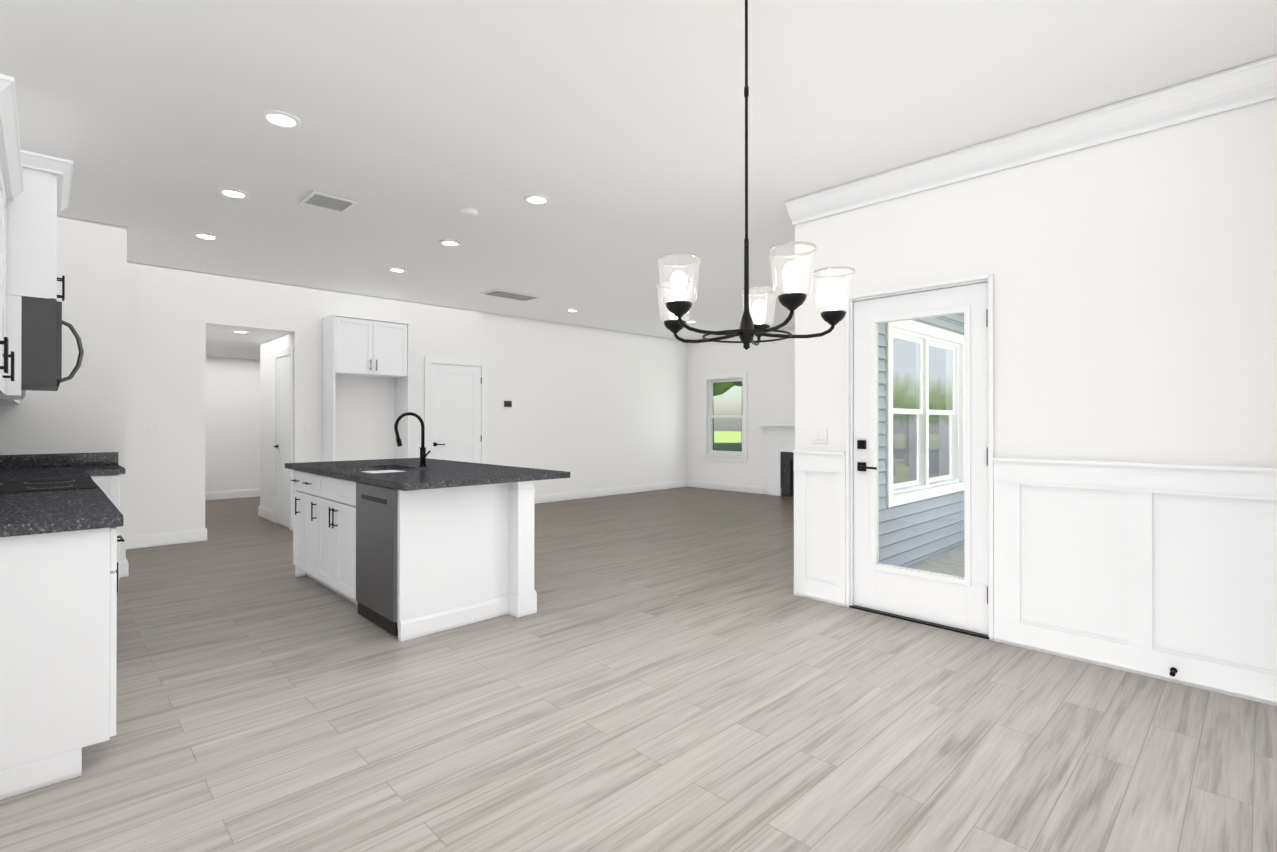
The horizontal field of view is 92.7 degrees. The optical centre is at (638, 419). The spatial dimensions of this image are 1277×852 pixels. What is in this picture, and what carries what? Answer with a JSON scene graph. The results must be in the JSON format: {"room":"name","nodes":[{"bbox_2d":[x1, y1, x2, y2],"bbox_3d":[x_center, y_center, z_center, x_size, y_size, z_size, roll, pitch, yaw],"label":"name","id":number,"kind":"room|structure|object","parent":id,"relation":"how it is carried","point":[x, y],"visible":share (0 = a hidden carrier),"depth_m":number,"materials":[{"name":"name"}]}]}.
{"room":"kitchen","nodes":[
{"label":"kitchen","id":0,"kind":"room"},
{"bbox_2d":[206,325,290,359],"bbox_3d":[-4.971,-1.298,9.070,3.330,0.534,3.925,0,0,-44],"label":"ceiling","id":1,"kind":"structure","parent":0,"point":[224,341],"depth_m":8.02,"materials":[{"name":"white paint"}]},
{"bbox_2d":[231,330,249,332],"bbox_3d":[-4.654,-1.031,7.119,0.184,0.010,0.184,0,0,-44],"label":"recessed light","id":2,"kind":"object","parent":1,"relation":"in","point":[237,331],"visible":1,"depth_m":7.09,"materials":[{"name":"white plastic"}]},
{"bbox_2d":[0,487,1276,851],"bbox_3d":[-1.514,1.316,6.792,11.050,0.060,12.800,0,0,-44],"label":"floor","id":3,"kind":"structure","parent":0,"point":[682,669],"depth_m":2.54,"materials":[{"name":"grey wood"}]},
{"bbox_2d":[0,477,103,493],"bbox_3d":[-3.277,0.795,3.230,0.697,0.955,0.756,0,0,-44],"label":"range","id":4,"kind":"object","parent":3,"relation":"on","point":[42,485],"visible":0.19,"depth_m":3.23,"materials":[{"name":"black metal"}]},
{"bbox_2d":[0,528,123,799],"bbox_3d":[-2.337,0.829,2.217,0.628,0.880,0.557,0,0,-44],"label":"base cabinet","id":5,"kind":"object","parent":3,"relation":"on","point":[59,567],"depth_m":2.12,"materials":[{"name":"white wood"}]},
{"bbox_2d":[0,464,91,481],"bbox_3d":[-4.087,0.376,4.024,0.644,0.040,1.502,0,0,-44],"label":"countertop","id":6,"kind":"structure","parent":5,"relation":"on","point":[69,470],"depth_m":4.05,"materials":[{"name":"black stone"}]},
{"bbox_2d":[0,488,123,539],"bbox_3d":[-2.573,0.370,2.471,0.644,0.040,1.308,0,0,-44],"label":"countertop","id":7,"kind":"structure","parent":5,"relation":"on","point":[73,510],"depth_m":2.30,"materials":[{"name":"black stone"}]},
{"bbox_2d":[84,464,125,473],"bbox_3d":[-4.081,0.378,4.637,0.219,0.040,0.634,0,0,-44],"label":"countertop","id":8,"kind":"structure","parent":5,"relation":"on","point":[91,467],"depth_m":4.49,"materials":[{"name":"black stone"}]},
{"bbox_2d":[322,314,409,461],"bbox_3d":[-3.322,0.031,7.457,0.895,2.515,0.418,0,0,-44],"label":"surround","id":9,"kind":"object","parent":3,"relation":"on","point":[362,346],"visible":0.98,"depth_m":7.29,"materials":[{"name":"white wood"}]},
{"bbox_2d":[285,466,536,640],"bbox_3d":[-1.798,0.838,4.523,0.921,0.880,2.279,0,0,-44],"label":"kitchen island","id":10,"kind":"object","parent":3,"relation":"on","point":[409,548],"depth_m":3.85,"materials":[{"name":"white wood"}]},
{"bbox_2d":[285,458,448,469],"bbox_3d":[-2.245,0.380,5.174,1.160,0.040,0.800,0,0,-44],"label":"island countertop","id":11,"kind":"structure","parent":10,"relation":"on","point":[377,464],"depth_m":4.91,"materials":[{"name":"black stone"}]},
{"bbox_2d":[317,462,492,477],"bbox_3d":[-1.711,0.378,4.627,1.160,0.040,0.730,0,0,-44],"label":"island countertop","id":12,"kind":"structure","parent":10,"relation":"on","point":[337,470],"depth_m":4.69,"materials":[{"name":"black stone"}]},
{"bbox_2d":[394,412,430,465],"bbox_3d":[-1.707,0.148,4.615,0.252,0.417,0.153,0,0,-44],"label":"faucet","id":13,"kind":"object","parent":12,"relation":"on","point":[423,455],"visible":0.98,"depth_m":4.69,"materials":[{"name":"black metal"}]},
{"bbox_2d":[349,466,569,489],"bbox_3d":[-1.170,0.376,4.072,1.160,0.040,0.820,0,0,-44],"label":"island countertop","id":14,"kind":"structure","parent":10,"relation":"on","point":[468,475],"depth_m":3.90,"materials":[{"name":"black stone"}]},
{"bbox_2d":[757,423,794,496],"bbox_3d":[2.809,0.673,9.908,0.200,1.250,1.950,0,0,-44],"label":"fireplace","id":15,"kind":"object","parent":3,"relation":"on","point":[781,437],"visible":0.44,"depth_m":10.38,"materials":[{"name":"stone"}]},
{"bbox_2d":[0,98,1276,560],"bbox_3d":[-1.014,-0.142,7.194,9.780,2.860,12.370,0,0,-44],"label":"wall","id":16,"kind":"structure","parent":0,"point":[1136,298],"depth_m":4.40,"materials":[{"name":"white paint"}]},
{"bbox_2d":[0,114,3,393],"bbox_3d":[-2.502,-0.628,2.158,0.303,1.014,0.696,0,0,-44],"label":"upper cabinet","id":17,"kind":"object","parent":16,"relation":"attached to","point":[1,115],"depth_m":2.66,"materials":[{"name":"white wood"}]},
{"bbox_2d":[0,390,25,404],"bbox_3d":[-3.949,-0.622,3.678,0.354,1.014,0.817,0,0,-44],"label":"trim","id":18,"kind":"structure","parent":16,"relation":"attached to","point":[3,401],"depth_m":3.78,"materials":[{"name":"white wood"}]},
{"bbox_2d":[0,134,27,397],"bbox_3d":[-2.892,-0.626,2.595,0.354,1.014,0.699,0,0,-44],"label":"upper cabinet","id":19,"kind":"object","parent":16,"relation":"attached to","point":[15,188],"depth_m":2.94,"materials":[{"name":"white wood"}]},
{"bbox_2d":[24,150,59,299],"bbox_3d":[-3.355,-0.952,3.160,0.478,0.696,0.758,0,0,-44],"label":"upper cabinet","id":20,"kind":"object","parent":16,"relation":"attached to","point":[33,202],"depth_m":3.01,"materials":[{"name":"white wood"}]},
{"bbox_2d":[21,297,83,390],"bbox_3d":[-3.313,-0.386,3.200,0.598,0.428,0.754,0,0,-44],"label":"microwave","id":21,"kind":"object","parent":20,"relation":"attached to","point":[42,321],"visible":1,"depth_m":3.02,"materials":[{"name":"grey metal"}]},
{"bbox_2d":[0,452,117,467],"bbox_3d":[-4.519,0.308,4.639,0.843,0.099,0.020,0,0,-44],"label":"backsplash","id":22,"kind":"structure","parent":16,"relation":"attached to","point":[28,460],"depth_m":4.67,"materials":[{"name":"black stone"}]},
{"bbox_2d":[120,559,128,577],"bbox_3d":[-4.669,1.214,5.462,0.038,0.135,1.395,0,0,-44],"label":"baseboard","id":23,"kind":"structure","parent":16,"relation":"attached to","point":[124,565],"depth_m":4.96,"materials":[{"name":"white wood"}]},
{"bbox_2d":[147,425,161,435],"bbox_3d":[-4.922,0.104,6.186,0.116,0.115,0.012,0,0,-44],"label":"light switch","id":24,"kind":"object","parent":16,"relation":"attached to","point":[154,430],"visible":1,"depth_m":6.19,"materials":[{"name":"white plastic"}]},
{"bbox_2d":[126,528,203,549],"bbox_3d":[-4.875,1.216,6.225,0.690,0.135,0.015,0,0,-44],"label":"baseboard","id":25,"kind":"structure","parent":16,"relation":"attached to","point":[163,538],"depth_m":6.23,"materials":[{"name":"white wood"}]},
{"bbox_2d":[204,527,206,540],"bbox_3d":[-6.021,1.223,7.937,0.015,0.135,4.064,0,0,-44],"label":"baseboard","id":26,"kind":"structure","parent":16,"relation":"attached to","point":[205,529],"depth_m":6.48,"materials":[{"name":"white wood"}]},
{"bbox_2d":[205,488,259,499],"bbox_3d":[-6.279,1.232,10.514,3.170,0.135,0.015,0,0,-44],"label":"baseboard","id":27,"kind":"structure","parent":16,"relation":"attached to","point":[215,495],"depth_m":10.07,"materials":[{"name":"white wood"}]},
{"bbox_2d":[258,505,272,521],"bbox_3d":[-4.855,1.223,7.949,0.014,0.135,0.721,0,0,-44],"label":"baseboard","id":28,"kind":"structure","parent":16,"relation":"attached to","point":[266,513],"depth_m":7.97,"materials":[{"name":"white wood"}]},
{"bbox_2d":[273,347,292,529],"bbox_3d":[-4.341,0.216,7.391,0.062,2.145,0.780,0,0,-44],"label":"hall door","id":29,"kind":"structure","parent":16,"relation":"in","point":[283,446],"depth_m":7.42,"materials":[{"name":"white wood"}]},
{"bbox_2d":[424,356,486,463],"bbox_3d":[-2.526,0.220,8.488,0.935,2.145,0.062,0,0,-44],"label":"pantry door","id":30,"kind":"structure","parent":16,"relation":"in","point":[455,409],"depth_m":8.50,"materials":[{"name":"white wood"}]},
{"bbox_2d":[504,401,511,406],"bbox_3d":[-1.947,-0.240,9.081,0.120,0.090,0.024,0,0,-44],"label":"thermostat","id":31,"kind":"object","parent":16,"relation":"attached to","point":[507,403],"visible":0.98,"depth_m":9.07,"materials":[{"name":"grey plastic"}]},
{"bbox_2d":[534,480,687,503],"bbox_3d":[-0.614,1.232,10.383,4.443,0.135,0.015,0,0,-44],"label":"baseboard","id":32,"kind":"structure","parent":16,"relation":"attached to","point":[561,496],"depth_m":10.44,"materials":[{"name":"white wood"}]},
{"bbox_2d":[701,372,747,461],"bbox_3d":[1.632,-0.055,11.334,0.210,1.625,1.060,0,0,-44],"label":"living room window","id":33,"kind":"structure","parent":16,"relation":"in","point":[709,452],"depth_m":11.41,"materials":[{"name":"white"}]},
{"bbox_2d":[688,480,761,493],"bbox_3d":[1.576,1.235,11.310,0.014,0.135,1.712,0,0,-44],"label":"baseboard","id":34,"kind":"structure","parent":16,"relation":"attached to","point":[691,483],"depth_m":11.25,"materials":[{"name":"white wood"}]},
{"bbox_2d":[812,427,826,442],"bbox_3d":[1.282,0.107,4.314,0.012,0.115,0.116,0,0,-44],"label":"light switch","id":35,"kind":"object","parent":16,"relation":"attached to","point":[819,434],"visible":1,"depth_m":4.31,"materials":[{"name":"white plastic"}]},
{"bbox_2d":[793,450,845,606],"bbox_3d":[1.275,0.748,4.303,0.033,1.058,0.401,0,0,-44],"label":"panel","id":36,"kind":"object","parent":16,"relation":"attached to","point":[819,476],"depth_m":4.30,"materials":[{"name":"white wood"}]},
{"bbox_2d":[845,273,993,640],"bbox_3d":[1.783,0.214,3.887,0.183,2.122,0.904,0,0,-44],"label":"patio door","id":37,"kind":"structure","parent":16,"relation":"in","point":[963,605],"depth_m":3.83,"materials":[{"name":"white wood"}]},
{"bbox_2d":[785,55,1276,224],"bbox_3d":[1.989,-1.510,3.524,0.111,0.148,2.551,0,0,-44],"label":"crown molding","id":38,"kind":"structure","parent":16,"relation":"attached to","point":[1251,83],"depth_m":3.20,"materials":[{"name":"white wood"}]},
{"bbox_2d":[993,457,1276,705],"bbox_3d":[2.468,0.743,3.080,0.033,1.058,1.199,0,0,-44],"label":"wainscoting","id":39,"kind":"structure","parent":16,"relation":"attached to","point":[1156,570],"depth_m":3.03,"materials":[{"name":"white wood"}]},
{"bbox_2d":[1169,667,1176,676],"bbox_3d":[2.567,1.212,2.923,0.068,0.027,0.028,0,0,-44],"label":"doorstop","id":40,"kind":"object","parent":16,"relation":"attached to","point":[1173,670],"visible":1,"depth_m":2.91,"materials":[{"name":"black metal"}]},
{"bbox_2d":[0,0,1276,339],"bbox_3d":[-1.514,-1.634,6.803,11.050,0.120,12.800,0,0,-44],"label":"ceiling","id":41,"kind":"structure","parent":0,"point":[614,130],"depth_m":3.17,"materials":[{"name":"white paint"}]},
{"bbox_2d":[193,233,218,239],"bbox_3d":[-3.708,-1.573,5.221,0.184,0.010,0.184,0,0,-44],"label":"recessed light","id":42,"kind":"object","parent":41,"relation":"in","point":[206,236],"visible":0.98,"depth_m":5.22,"materials":[{"name":"white plastic"}]},
{"bbox_2d":[217,188,248,198],"bbox_3d":[-2.822,-1.577,4.241,0.184,0.010,0.184,0,0,-44],"label":"recessed light","id":43,"kind":"object","parent":41,"relation":"in","point":[233,193],"visible":1,"depth_m":4.24,"materials":[{"name":"white plastic"}]},
{"bbox_2d":[261,110,300,127],"bbox_3d":[-1.881,-1.581,3.204,0.184,0.010,0.184,0,0,-44],"label":"recessed light","id":44,"kind":"object","parent":41,"relation":"in","point":[282,119],"visible":0.98,"depth_m":3.19,"materials":[{"name":"white plastic"}]},
{"bbox_2d":[300,190,357,212],"bbox_3d":[-2.240,-1.574,4.404,0.300,0.014,0.300,0,0,-44],"label":"ceiling vent","id":45,"kind":"object","parent":41,"relation":"in","point":[313,198],"visible":1,"depth_m":4.39,"materials":[{"name":"white plastic"}]},
{"bbox_2d":[388,267,406,272],"bbox_3d":[-2.527,-1.569,6.373,0.184,0.010,0.184,0,0,-44],"label":"recessed light","id":46,"kind":"object","parent":41,"relation":"in","point":[397,270],"visible":1,"depth_m":6.37,"materials":[{"name":"white plastic"}]},
{"bbox_2d":[439,240,460,246],"bbox_3d":[-1.677,-1.573,5.415,0.184,0.010,0.184,0,0,-44],"label":"recessed light","id":47,"kind":"object","parent":41,"relation":"in","point":[452,243],"visible":0.98,"depth_m":5.41,"materials":[{"name":"white plastic"}]},
{"bbox_2d":[461,208,477,216],"bbox_3d":[-1.276,-1.563,4.590,0.124,0.034,0.124,0,0,-44],"label":"smoke detector","id":48,"kind":"object","parent":41,"relation":"attached to","point":[470,212],"visible":1,"depth_m":4.55,"materials":[{"name":"white plastic"}]},
{"bbox_2d":[480,289,540,301],"bbox_3d":[-1.599,-1.562,7.642,0.660,0.014,0.360,0,0,-44],"label":"ceiling vent","id":49,"kind":"object","parent":41,"relation":"in","point":[499,293],"visible":1,"depth_m":7.63,"materials":[{"name":"white plastic"}]},
{"bbox_2d":[524,194,549,204],"bbox_3d":[-0.728,-1.577,4.357,0.184,0.010,0.184,0,0,-44],"label":"recessed light","id":50,"kind":"object","parent":41,"relation":"in","point":[536,199],"visible":0.98,"depth_m":4.35,"materials":[{"name":"white plastic"}]},
{"bbox_2d":[566,309,578,311],"bbox_3d":[-0.943,-1.560,8.687,0.184,0.010,0.184,0,0,-44],"label":"recessed light","id":51,"kind":"object","parent":41,"relation":"in","point":[571,310],"visible":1,"depth_m":8.68,"materials":[{"name":"white plastic"}]},
{"bbox_2d":[656,0,854,349],"bbox_3d":[0.356,-0.917,2.122,0.710,1.346,0.708,0,0,-44],"label":"chandelier","id":52,"kind":"object","parent":41,"relation":"hanging from","point":[678,307],"visible":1,"depth_m":2.09,"materials":[{"name":"black metal"}]},
{"bbox_2d":[878,314,963,566],"bbox_3d":[3.195,0.074,6.231,5.098,2.820,0.022,0,0,-44],"label":"wall","id":53,"kind":"structure","parent":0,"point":[911,552],"depth_m":5.56,"materials":[{"name":"grey"}]},
{"bbox_2d":[885,320,963,507],"bbox_3d":[2.736,-0.077,5.878,1.930,1.640,0.188,0,0,-44],"label":"porch window","id":54,"kind":"structure","parent":53,"relation":"in","point":[892,438],"depth_m":5.83,"materials":[{"name":"white"}]},
{"label":"outside","id":55,"kind":"structure","parent":0,"visible":0},
{"bbox_2d":[714,431,741,451],"bbox_3d":[6.539,1.685,13.250,140.000,0.150,130.000,0,0,-44],"label":"ground","id":56,"kind":"structure","parent":55,"point":[725,445],"depth_m":49.38,"materials":[{"name":"green plant"}]},
{"bbox_2d":[713,381,741,449],"bbox_3d":[15.222,-5.229,17.117,32.957,13.705,56.416,0,0,-44],"label":"trees","id":57,"kind":"object","parent":56,"relation":"on","point":[721,387],"depth_m":27.97,"materials":[{"name":"green plant"}]},
{"bbox_2d":[906,544,964,576],"bbox_3d":[4.397,1.442,4.242,4.048,0.270,4.493,0,0,-44],"label":"porch floor","id":58,"kind":"structure","parent":56,"relation":"on","point":[926,564],"depth_m":5.56,"materials":[{"name":"concrete"}]}
]}

